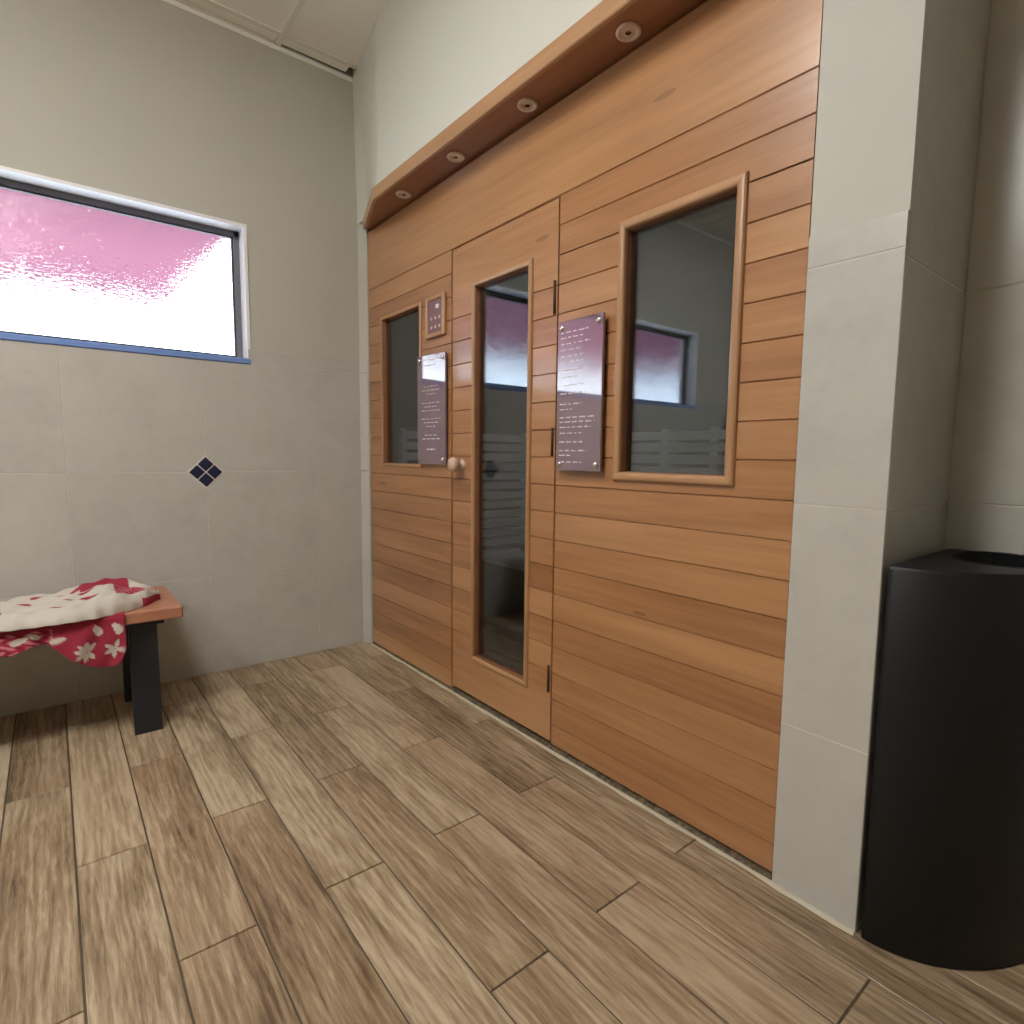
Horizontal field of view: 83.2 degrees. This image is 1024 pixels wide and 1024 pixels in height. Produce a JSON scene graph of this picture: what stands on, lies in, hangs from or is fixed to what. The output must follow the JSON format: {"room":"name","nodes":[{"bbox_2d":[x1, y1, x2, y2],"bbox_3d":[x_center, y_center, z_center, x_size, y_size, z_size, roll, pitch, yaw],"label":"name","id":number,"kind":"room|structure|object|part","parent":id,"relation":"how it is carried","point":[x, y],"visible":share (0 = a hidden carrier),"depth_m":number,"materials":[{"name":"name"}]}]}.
{"room":"sauna anteroom","nodes":[
{"label":"sauna anteroom","id":0,"kind":"room"},
{"bbox_2d":[0,0,362,716],"bbox_3d":[-2.161,-0.697,1.932,5.900,2.965,0.167,-4,7,-38],"label":"wall","id":1,"kind":"structure","parent":0,"point":[157,101],"depth_m":2.47,"materials":[{"name":"beige tile"}]},
{"bbox_2d":[0,165,250,364],"bbox_3d":[-2.119,-0.915,1.913,2.309,0.609,0.132,-4,7,-38],"label":"window","id":2,"kind":"structure","parent":1,"relation":"in","point":[81,266],"depth_m":2.35,"materials":[{"name":"glass"}]},
{"bbox_3d":[-2.093,-0.622,1.907,2.307,0.026,0.043,-4,7,-38],"label":"sill","id":3,"kind":"part","parent":2,"relation":"part of","materials":[{"name":"blue"}]},
{"bbox_2d":[187,455,223,488],"bbox_3d":[-1.345,-0.176,2.533,0.150,0.150,0.004,-4,7,-38],"label":"accent tile","id":4,"kind":"structure","parent":1,"relation":"attached to","point":[205,471],"depth_m":2.53,"materials":[{"name":"blue tile"}]},
{"bbox_2d":[162,0,391,82],"bbox_3d":[-0.236,-1.819,-0.582,5.900,0.140,6.291,-4,7,-38],"label":"ceiling","id":5,"kind":"structure","parent":0,"point":[335,33],"depth_m":2.44,"materials":[{"name":"paint"}]},
{"bbox_2d":[357,223,373,642],"bbox_3d":[-0.306,-0.399,3.328,1.196,2.139,0.064,-4,7,-38],"label":"wall","id":6,"kind":"structure","parent":0,"point":[363,284],"depth_m":2.95,"materials":[{"name":"beige tile"}]},
{"bbox_2d":[352,0,602,223],"bbox_3d":[0.370,-1.735,2.341,1.327,0.725,2.240,-4,7,-38],"label":"wall","id":7,"kind":"structure","parent":0,"point":[423,64],"depth_m":2.12,"materials":[{"name":"beige paint"}]},
{"bbox_2d":[0,642,1023,1023],"bbox_3d":[-0.277,1.066,-0.346,5.876,0.060,6.231,-4,7,-38],"label":"floor","id":8,"kind":"structure","parent":0,"point":[338,835],"depth_m":1.34,"materials":[{"name":"brown wood"}]},
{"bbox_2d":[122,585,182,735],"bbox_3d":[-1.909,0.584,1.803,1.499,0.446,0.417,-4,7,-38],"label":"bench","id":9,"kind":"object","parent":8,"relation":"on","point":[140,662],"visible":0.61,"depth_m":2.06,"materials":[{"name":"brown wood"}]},
{"bbox_2d":[0,578,160,666],"bbox_3d":[-1.742,0.404,1.860,1.052,0.250,0.405,-4,7,-38],"label":"cloth","id":10,"kind":"object","parent":9,"relation":"on","point":[85,622],"visible":1,"depth_m":1.92,"materials":[{"name":"fabric"}]},
{"bbox_3d":[-1.520,0.565,2.322,0.085,0.392,0.076,-4,7,-38],"label":"leg","id":11,"kind":"part","parent":9,"relation":"part of","materials":[{"name":"black paint"}]},
{"bbox_3d":[-1.414,0.380,2.180,0.122,0.018,0.360,-4,7,-38],"label":"leg plate","id":12,"kind":"part","parent":9,"relation":"part of","materials":[{"name":"black paint"}]},
{"bbox_3d":[-1.319,0.591,2.073,0.085,0.392,0.070,-4,7,-38],"label":"leg","id":13,"kind":"part","parent":9,"relation":"part of","materials":[{"name":"black paint"}]},
{"bbox_3d":[-1.906,0.383,1.783,1.499,0.041,0.417,-4,7,-38],"label":"seat","id":14,"kind":"part","parent":9,"relation":"part of","materials":[{"name":"brown wood"}]},
{"bbox_2d":[363,0,823,871],"bbox_3d":[0.333,-0.308,2.409,1.250,2.150,2.165,-4,7,-38],"label":"sauna","id":15,"kind":"object","parent":8,"relation":"on","point":[650,168],"visible":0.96,"depth_m":1.74,"materials":[{"name":"brown wood"}]},
{"bbox_2d":[396,190,411,198],"bbox_3d":[-0.459,-1.346,2.442,0.066,0.010,0.066,-4,7,-38],"label":"recessed light","id":16,"kind":"object","parent":15,"relation":"on","point":[402,194],"depth_m":2.44,"materials":[{"name":"beige plastic"}]},
{"bbox_3d":[-0.478,-0.177,2.674,0.022,1.798,0.762,-4,7,-38],"label":"wall panel","id":17,"kind":"part","parent":15,"relation":"part of","materials":[{"name":"brown wood"}]},
{"bbox_2d":[417,351,446,464],"bbox_3d":[-0.330,-0.430,2.431,0.045,0.456,0.198,-5,8,-43],"label":"sign plaque","id":18,"kind":"object","parent":15,"relation":"attached to","point":[432,368],"visible":0.99,"depth_m":2.41,"materials":[{"name":"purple plastic"}]},
{"bbox_3d":[-0.315,-0.811,2.390,0.010,0.136,0.118,-4,7,-38],"label":"control panel","id":19,"kind":"part","parent":15,"relation":"part of","materials":[{"name":"red"}]},
{"bbox_3d":[-0.318,-0.811,2.388,0.016,0.168,0.150,-4,7,-38],"label":"panel frame","id":20,"kind":"part","parent":15,"relation":"part of","materials":[{"name":"brown wood"}]},
{"bbox_2d":[447,151,464,161],"bbox_3d":[-0.208,-1.313,2.130,0.066,0.010,0.066,-4,7,-38],"label":"recessed light","id":21,"kind":"object","parent":15,"relation":"on","point":[452,156],"depth_m":2.12,"materials":[{"name":"beige plastic"}]},
{"bbox_3d":[-0.222,-0.188,2.283,0.065,0.058,0.058,-4,7,-38],"label":"door knob","id":22,"kind":"part","parent":15,"relation":"part of","materials":[{"name":"brown wood"}]},
{"bbox_3d":[-0.037,-0.123,2.126,0.043,1.474,0.354,-4,7,-38],"label":"glass frame","id":23,"kind":"part","parent":15,"relation":"part of","materials":[{"name":"brown wood"}]},
{"bbox_3d":[-0.040,-0.125,2.136,0.033,1.780,0.612,-4,7,-38],"label":"door","id":24,"kind":"part","parent":15,"relation":"part of","materials":[{"name":"brown wood"}]},
{"bbox_2d":[517,98,537,111],"bbox_3d":[0.049,-1.279,1.811,0.066,0.010,0.066,-4,7,-38],"label":"recessed light","id":25,"kind":"object","parent":15,"relation":"on","point":[523,104],"depth_m":1.81,"materials":[{"name":"beige plastic"}]},
{"bbox_2d":[556,312,605,471],"bbox_3d":[0.213,-0.355,1.756,0.045,0.458,0.189,-4,7,-38],"label":"sign plaque","id":26,"kind":"object","parent":15,"relation":"attached to","point":[581,341],"visible":1,"depth_m":1.74,"materials":[{"name":"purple plastic"}]},
{"bbox_2d":[616,22,640,41],"bbox_3d":[0.302,-1.245,1.495,0.066,0.010,0.066,-4,7,-38],"label":"recessed light","id":27,"kind":"object","parent":15,"relation":"on","point":[625,31],"depth_m":1.49,"materials":[{"name":"beige plastic"}]},
{"bbox_3d":[0.393,-0.066,1.589,0.022,1.790,0.776,-4,7,-38],"label":"wall panel","id":28,"kind":"part","parent":15,"relation":"part of","materials":[{"name":"brown wood"}]},
{"bbox_2d":[861,549,1023,969],"bbox_3d":[0.973,0.499,1.192,0.402,0.794,0.260,-4,7,-38],"label":"waste bin","id":29,"kind":"object","parent":8,"relation":"on","point":[944,877],"visible":1,"depth_m":1.11,"materials":[{"name":"black plastic"}]},
{"bbox_2d":[772,0,989,931],"bbox_3d":[1.160,-0.548,1.537,1.218,2.815,0.190,-4,7,-38],"label":"wall","id":30,"kind":"structure","parent":0,"point":[900,93],"depth_m":1.19,"materials":[{"name":"beige tile"}]},
{"bbox_2d":[372,642,771,880],"bbox_3d":[-0.048,0.782,2.219,0.034,0.010,2.171,-4,7,-38],"label":"trim","id":31,"kind":"structure","parent":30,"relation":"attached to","point":[734,854],"depth_m":1.77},
{"bbox_2d":[371,643,854,935],"bbox_3d":[-0.009,0.793,2.134,0.024,0.004,2.355,-4,7,-38],"label":"trim","id":32,"kind":"structure","parent":30,"relation":"attached to","point":[775,886],"depth_m":1.59,"materials":[{"name":"beige"}]},
{"bbox_2d":[944,0,1023,554],"bbox_3d":[2.252,-0.404,-0.073,0.134,2.865,3.741,-4,7,-38],"label":"wall","id":33,"kind":"structure","parent":0,"point":[985,511],"depth_m":1.29,"materials":[{"name":"tile"}]}
]}

